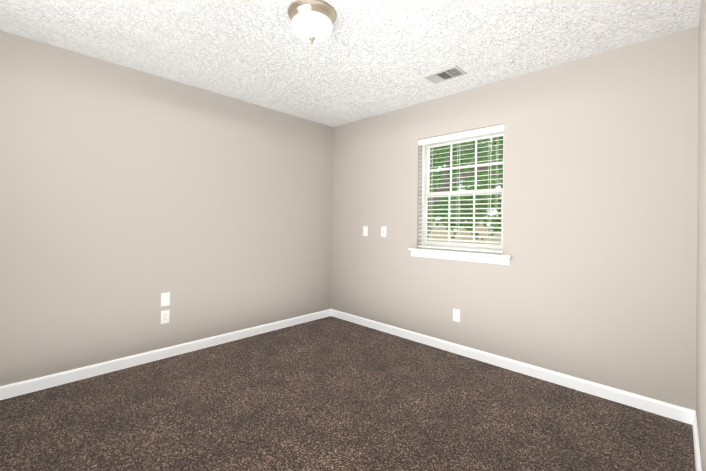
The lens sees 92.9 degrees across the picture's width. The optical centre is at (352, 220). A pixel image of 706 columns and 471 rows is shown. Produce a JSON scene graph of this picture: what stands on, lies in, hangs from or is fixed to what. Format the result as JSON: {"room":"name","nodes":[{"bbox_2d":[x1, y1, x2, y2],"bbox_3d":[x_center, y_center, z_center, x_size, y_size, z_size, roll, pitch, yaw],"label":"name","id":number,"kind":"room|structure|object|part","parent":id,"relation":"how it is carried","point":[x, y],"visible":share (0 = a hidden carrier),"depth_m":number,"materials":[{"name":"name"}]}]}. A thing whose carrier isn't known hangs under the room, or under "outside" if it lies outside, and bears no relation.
{"room":"empty bedroom","nodes":[
{"label":"empty bedroom","id":0,"kind":"room"},
{"bbox_2d":[0,30,333,386],"bbox_3d":[-1.531,-0.021,3.151,0.150,2.440,3.776,0,0,44],"label":"wall","id":1,"kind":"structure","parent":0,"point":[128,196],"depth_m":2.79,"materials":[{"name":"grey paint"}]},
{"bbox_2d":[0,309,330,399],"bbox_3d":[-1.488,1.156,3.087,0.014,0.086,3.476,0,0,44],"label":"baseboard","id":2,"kind":"structure","parent":1,"relation":"attached to","point":[33,385],"depth_m":2.78,"materials":[{"name":"white wood"}]},
{"bbox_2d":[161,292,169,306],"bbox_3d":[-1.639,0.685,2.932,0.007,0.115,0.070,0,0,44],"label":"electrical outlet plate","id":3,"kind":"object","parent":1,"relation":"attached to","point":[165,299],"visible":1,"depth_m":2.93,"materials":[{"name":"white plastic"}]},
{"bbox_2d":[161,310,169,323],"bbox_3d":[-1.641,0.838,2.930,0.008,0.115,0.070,0,0,44],"label":"electrical outlet","id":4,"kind":"object","parent":1,"relation":"attached to","point":[165,314],"visible":1,"depth_m":2.93,"materials":[{"name":"white plastic"}]},
{"bbox_2d":[0,316,695,470],"bbox_3d":[-0.308,1.259,1.943,3.603,0.100,3.776,0,0,44],"label":"floor","id":5,"kind":"structure","parent":0,"point":[330,393],"depth_m":2.07,"materials":[{"name":"carpet"}]},
{"bbox_2d":[0,0,701,126],"bbox_3d":[-0.272,-1.281,1.957,3.603,0.100,3.776,0,0,44],"label":"ceiling","id":6,"kind":"structure","parent":0,"point":[367,59],"depth_m":2.28,"materials":[{"name":"white paint"}]},
{"bbox_2d":[288,0,336,43],"bbox_3d":[-0.243,-1.141,1.995,0.289,0.176,0.289,0,0,44],"label":"ceiling light","id":7,"kind":"object","parent":6,"relation":"attached to","point":[313,21],"visible":1,"depth_m":1.91,"materials":[{"name":"white glass"}]},
{"bbox_3d":[-0.243,-1.135,1.995,0.241,0.097,0.241,0,0,44],"label":"lamp shade","id":8,"kind":"part","parent":7,"relation":"part of","materials":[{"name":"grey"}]},
{"bbox_2d":[423,66,466,83],"bbox_3d":[0.760,-1.207,2.782,0.300,0.009,0.190,0,0,44],"label":"ceiling vent","id":9,"kind":"object","parent":6,"relation":"in","point":[446,74],"visible":1,"depth_m":2.77,"materials":[{"name":"grey metal"}]},
{"bbox_2d":[427,137,502,243],"bbox_3d":[1.056,-0.279,3.240,0.770,0.978,0.032,0,0,44],"label":"foliage","id":10,"kind":"object","parent":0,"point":[466,194],"depth_m":3.21,"materials":[{"name":"green plant"}]},
{"bbox_2d":[331,26,698,410],"bbox_3d":[0.970,0.014,3.253,3.303,2.440,0.150,0,0,44],"label":"wall","id":11,"kind":"structure","parent":0,"point":[595,281],"depth_m":2.54,"materials":[{"name":"grey paint"}]},
{"bbox_2d":[363,226,367,235],"bbox_3d":[0.144,0.117,3.940,0.070,0.115,0.008,0,0,44],"label":"switch plate","id":12,"kind":"object","parent":11,"relation":"attached to","point":[365,230],"visible":1,"depth_m":3.93,"materials":[{"name":"white plastic"}]},
{"bbox_2d":[381,226,385,236],"bbox_3d":[0.338,0.119,3.745,0.070,0.115,0.019,0,0,44],"label":"switch plate","id":13,"kind":"object","parent":11,"relation":"attached to","point":[383,231],"visible":1,"depth_m":3.75,"materials":[{"name":"white plastic"}]},
{"bbox_2d":[453,309,459,321],"bbox_3d":[0.965,0.881,3.131,0.070,0.115,0.008,0,0,44],"label":"electrical outlet","id":14,"kind":"object","parent":11,"relation":"attached to","point":[456,315],"visible":1,"depth_m":3.13,"materials":[{"name":"white plastic"}]},
{"bbox_2d":[408,248,511,264],"bbox_3d":[0.979,0.326,3.166,1.010,0.084,0.127,0,0,44],"label":"window sill","id":15,"kind":"structure","parent":11,"relation":"attached to","point":[490,258],"depth_m":3.08,"materials":[{"name":"white wood"}]},
{"bbox_2d":[421,131,503,253],"bbox_3d":[1.055,-0.275,3.239,0.860,1.120,0.070,0,0,44],"label":"window unit","id":16,"kind":"structure","parent":11,"relation":"in","point":[427,170],"depth_m":3.30,"materials":[{"name":"white plastic"}]},
{"bbox_2d":[418,124,503,252],"bbox_3d":[0.995,-0.281,3.177,0.856,1.106,0.070,0,0,44],"label":"window blind","id":17,"kind":"object","parent":16,"relation":"attached to","point":[471,133],"visible":0.9,"depth_m":3.14,"materials":[{"name":"white plastic"}]},
{"bbox_2d":[331,309,693,424],"bbox_3d":[0.897,1.190,3.187,3.303,0.086,0.014,0,0,44],"label":"baseboard","id":18,"kind":"structure","parent":11,"relation":"attached to","point":[672,411],"depth_m":2.61,"materials":[{"name":"white wood"}]},
{"bbox_2d":[696,0,705,470],"bbox_3d":[0.951,0.000,0.749,0.150,2.440,3.776,0,0,44],"label":"wall","id":19,"kind":"structure","parent":0,"point":[701,329],"depth_m":1.66,"materials":[{"name":"grey paint"}]},
{"bbox_2d":[692,411,701,470],"bbox_3d":[0.875,1.176,0.800,0.014,0.086,3.476,0,0,44],"label":"baseboard","id":20,"kind":"structure","parent":19,"relation":"attached to","point":[696,446],"depth_m":1.75,"materials":[{"name":"white wood"}]},
{"label":"outside","id":21,"kind":"structure","parent":0,"visible":0},
{"bbox_2d":[428,136,502,249],"bbox_3d":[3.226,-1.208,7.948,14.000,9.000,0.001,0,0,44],"label":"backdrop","id":22,"kind":"structure","parent":21,"point":[439,159],"depth_m":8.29,"materials":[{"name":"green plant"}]},
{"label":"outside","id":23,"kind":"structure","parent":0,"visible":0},
{"bbox_2d":[427,144,493,245],"bbox_3d":[2.275,0.079,8.008,2.158,4.422,0.320,0,0,44],"label":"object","id":24,"kind":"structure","parent":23,"point":[456,179],"depth_m":7.99,"materials":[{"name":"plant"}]}
]}

